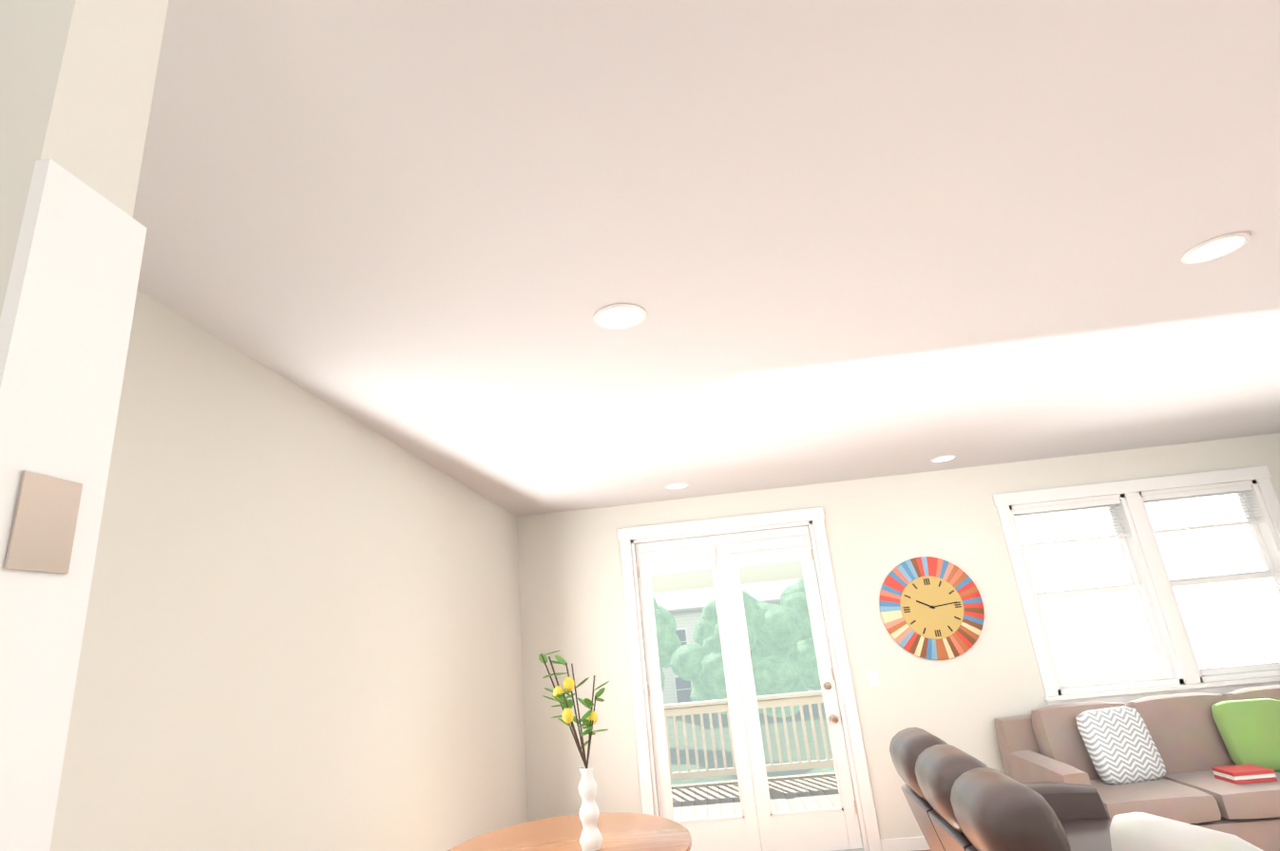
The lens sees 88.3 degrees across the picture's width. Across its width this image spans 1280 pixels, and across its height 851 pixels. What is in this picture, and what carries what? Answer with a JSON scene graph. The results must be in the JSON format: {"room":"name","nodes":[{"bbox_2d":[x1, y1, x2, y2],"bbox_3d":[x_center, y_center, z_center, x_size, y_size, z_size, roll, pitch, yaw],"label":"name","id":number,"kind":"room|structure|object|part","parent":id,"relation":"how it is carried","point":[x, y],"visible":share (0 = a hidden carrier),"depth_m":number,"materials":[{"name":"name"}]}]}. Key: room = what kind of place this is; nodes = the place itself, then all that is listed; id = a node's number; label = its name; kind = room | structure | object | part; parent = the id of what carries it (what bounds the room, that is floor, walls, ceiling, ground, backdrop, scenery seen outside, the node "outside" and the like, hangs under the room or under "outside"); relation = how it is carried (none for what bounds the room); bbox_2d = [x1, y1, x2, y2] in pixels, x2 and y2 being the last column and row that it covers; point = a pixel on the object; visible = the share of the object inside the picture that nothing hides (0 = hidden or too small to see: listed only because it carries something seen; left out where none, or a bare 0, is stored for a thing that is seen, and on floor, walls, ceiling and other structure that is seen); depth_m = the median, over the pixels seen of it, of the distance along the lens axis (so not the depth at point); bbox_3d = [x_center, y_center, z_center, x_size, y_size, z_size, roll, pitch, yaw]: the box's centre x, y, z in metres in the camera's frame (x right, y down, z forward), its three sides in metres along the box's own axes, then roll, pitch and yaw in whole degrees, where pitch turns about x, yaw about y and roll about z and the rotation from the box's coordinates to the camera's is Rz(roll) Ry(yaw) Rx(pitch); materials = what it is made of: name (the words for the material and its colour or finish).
{"room":"living room","nodes":[
{"label":"living room","id":0,"kind":"room"},
{"bbox_2d":[0,0,168,318],"bbox_3d":[-1.145,0.583,0.534,1.210,2.780,0.115,-7,-18,4],"label":"wall","id":1,"kind":"structure","parent":0,"point":[77,80],"depth_m":0.75,"materials":[{"name":"paint"}]},
{"bbox_2d":[0,158,146,850],"bbox_3d":[-0.470,0.782,0.406,0.096,2.200,0.124,-7,-18,4],"label":"stub","id":2,"kind":"object","parent":1,"relation":"attached to","point":[66,317],"visible":1,"depth_m":0.65,"materials":[{"name":"white paint"}]},
{"bbox_2d":[49,289,528,850],"bbox_3d":[-1.711,0.276,-0.601,0.300,2.780,13.030,-7,-18,4],"label":"wall","id":3,"kind":"structure","parent":0,"point":[302,632],"depth_m":2.41,"materials":[{"name":"paint"}]},
{"bbox_2d":[133,0,1279,516],"bbox_3d":[1.727,-1.584,-0.292,7.510,0.300,13.170,-7,-18,4],"label":"ceiling","id":4,"kind":"structure","parent":0,"point":[819,241],"depth_m":1.90,"materials":[{"name":"paint"}]},
{"bbox_2d":[592,304,646,329],"bbox_3d":[-0.073,-0.392,2.386,0.192,0.006,0.192,-7,-18,4],"label":"recessed light","id":5,"kind":"object","parent":4,"relation":"in","point":[616,316],"visible":1,"depth_m":2.38,"materials":[{"name":"white plastic"}]},
{"bbox_2d":[665,482,688,489],"bbox_3d":[0.292,0.480,5.231,0.192,0.006,0.192,-7,-18,4],"label":"recessed light","id":6,"kind":"object","parent":4,"relation":"in","point":[676,486],"visible":1,"depth_m":5.22,"materials":[{"name":"white plastic"}]},
{"bbox_2d":[930,455,956,461],"bbox_3d":[2.383,0.261,5.181,0.192,0.006,0.192,-7,-18,4],"label":"recessed light","id":7,"kind":"object","parent":4,"relation":"in","point":[944,458],"visible":0.96,"depth_m":5.17,"materials":[{"name":"white plastic"}]},
{"bbox_2d":[1181,231,1250,264],"bbox_3d":[2.015,-0.619,2.311,0.192,0.006,0.192,-7,-18,4],"label":"recessed light","id":8,"kind":"object","parent":4,"relation":"in","point":[1214,248],"visible":1,"depth_m":2.30,"materials":[{"name":"white plastic"}]},
{"bbox_2d":[516,433,1279,850],"bbox_3d":[2.470,1.751,5.295,7.510,2.780,0.160,-7,-18,4],"label":"wall","id":9,"kind":"structure","parent":0,"point":[878,530],"depth_m":5.43,"materials":[{"name":"paint"}]},
{"bbox_2d":[617,507,881,850],"bbox_3d":[0.804,2.040,5.349,1.762,2.572,0.180,-7,-18,4],"label":"door","id":10,"kind":"structure","parent":9,"relation":"attached to","point":[842,828],"depth_m":5.32,"materials":[{"name":"white wood"}]},
{"bbox_2d":[867,670,879,687],"bbox_3d":[1.838,1.991,5.193,0.075,0.115,0.010,-7,-18,4],"label":"light switch","id":11,"kind":"object","parent":9,"relation":"attached to","point":[873,679],"visible":1,"depth_m":5.19,"materials":[{"name":"white plastic"}]},
{"bbox_2d":[879,837,930,850],"bbox_3d":[3.894,2.850,4.723,4.277,0.085,0.017,-7,-18,4],"label":"baseboard","id":12,"kind":"structure","parent":9,"relation":"attached to","point":[913,844],"depth_m":4.83,"materials":[{"name":"white wood"}]},
{"bbox_2d":[879,556,984,660],"bbox_3d":[2.338,1.458,5.288,0.800,0.800,0.041,-7,-18,4],"label":"clock","id":13,"kind":"object","parent":9,"relation":"attached to","point":[931,608],"visible":0.98,"depth_m":5.28,"materials":[{"name":"multicoloured"}]},
{"bbox_2d":[992,465,1279,706],"bbox_3d":[4.105,1.270,5.249,2.188,1.682,0.202,-7,-18,4],"label":"window","id":14,"kind":"structure","parent":9,"relation":"in","point":[1226,623],"depth_m":5.30,"materials":[{"name":"white glass"}]},
{"bbox_3d":[4.105,1.270,5.249,2.188,1.682,0.202,-7,-18,4],"label":"twin window trim","id":15,"kind":"part","parent":14,"relation":"part of","materials":[{"name":"white wood"}]},
{"bbox_3d":[1.989,1.202,-1.328,7.510,0.100,12.890,-7,-18,4],"label":"floor","id":16,"kind":"structure","parent":0,"visible":0},
{"bbox_2d":[447,812,691,850],"bbox_3d":[-0.337,2.377,3.045,1.240,0.748,1.240,-7,-18,4],"label":"dining table","id":17,"kind":"object","parent":16,"relation":"on","point":[631,832],"visible":0.98,"depth_m":3.33,"materials":[{"name":"brown wood"}]},
{"bbox_2d":[538,650,609,850],"bbox_3d":[-0.325,1.579,3.264,0.358,0.895,0.416,-7,-18,4],"label":"plant","id":18,"kind":"object","parent":17,"relation":"on","point":[591,839],"visible":1,"depth_m":3.20,"materials":[{"name":"green plant"}]},
{"bbox_2d":[889,727,1263,850],"bbox_3d":[1.915,1.946,2.813,1.218,1.070,2.258,-7,-18,4],"label":"recliner","id":19,"kind":"object","parent":16,"relation":"on","point":[958,799],"visible":1,"depth_m":2.59,"materials":[{"name":"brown leather"}]},
{"bbox_2d":[1108,811,1263,850],"bbox_3d":[1.725,1.434,2.062,0.280,0.336,0.494,-7,-18,4],"label":"pillow","id":20,"kind":"object","parent":19,"relation":"on","point":[1134,831],"depth_m":2.11,"materials":[{"name":"white fabric"}]},
{"bbox_2d":[994,685,1279,850],"bbox_3d":[3.833,2.298,4.370,2.400,0.929,0.950,-7,-18,4],"label":"sofa","id":21,"kind":"object","parent":16,"relation":"on","point":[1210,761],"visible":0.9,"depth_m":4.39,"materials":[{"name":"brown fabric"}]},
{"label":"outside","id":22,"kind":"structure","parent":0,"visible":0},
{"bbox_2d":[667,703,832,781],"bbox_3d":[16.759,24.930,67.453,100.000,0.200,126.930,-7,-18,4],"label":"ground","id":23,"kind":"structure","parent":22,"point":[727,742],"depth_m":28.28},
{"bbox_2d":[652,578,821,709],"bbox_3d":[6.449,14.473,44.126,10.900,7.420,9.400,-7,-18,4],"label":"house","id":24,"kind":"structure","parent":23,"relation":"on","point":[677,690],"depth_m":40.88,"materials":[{"name":"white"}]},
{"bbox_2d":[652,577,835,785],"bbox_3d":[4.623,7.885,21.780,31.724,7.416,24.330,-7,-18,4],"label":"trees","id":25,"kind":"object","parent":23,"relation":"on","point":[776,633],"depth_m":24.22,"materials":[{"name":"green plant"}]},
{"bbox_2d":[663,690,840,850],"bbox_3d":[2.240,3.332,6.710,8.910,1.040,3.400,-7,-18,4],"label":"deck","id":26,"kind":"object","parent":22,"point":[791,793],"visible":0.23,"depth_m":8.15,"materials":[{"name":"beige paint"}]}
]}

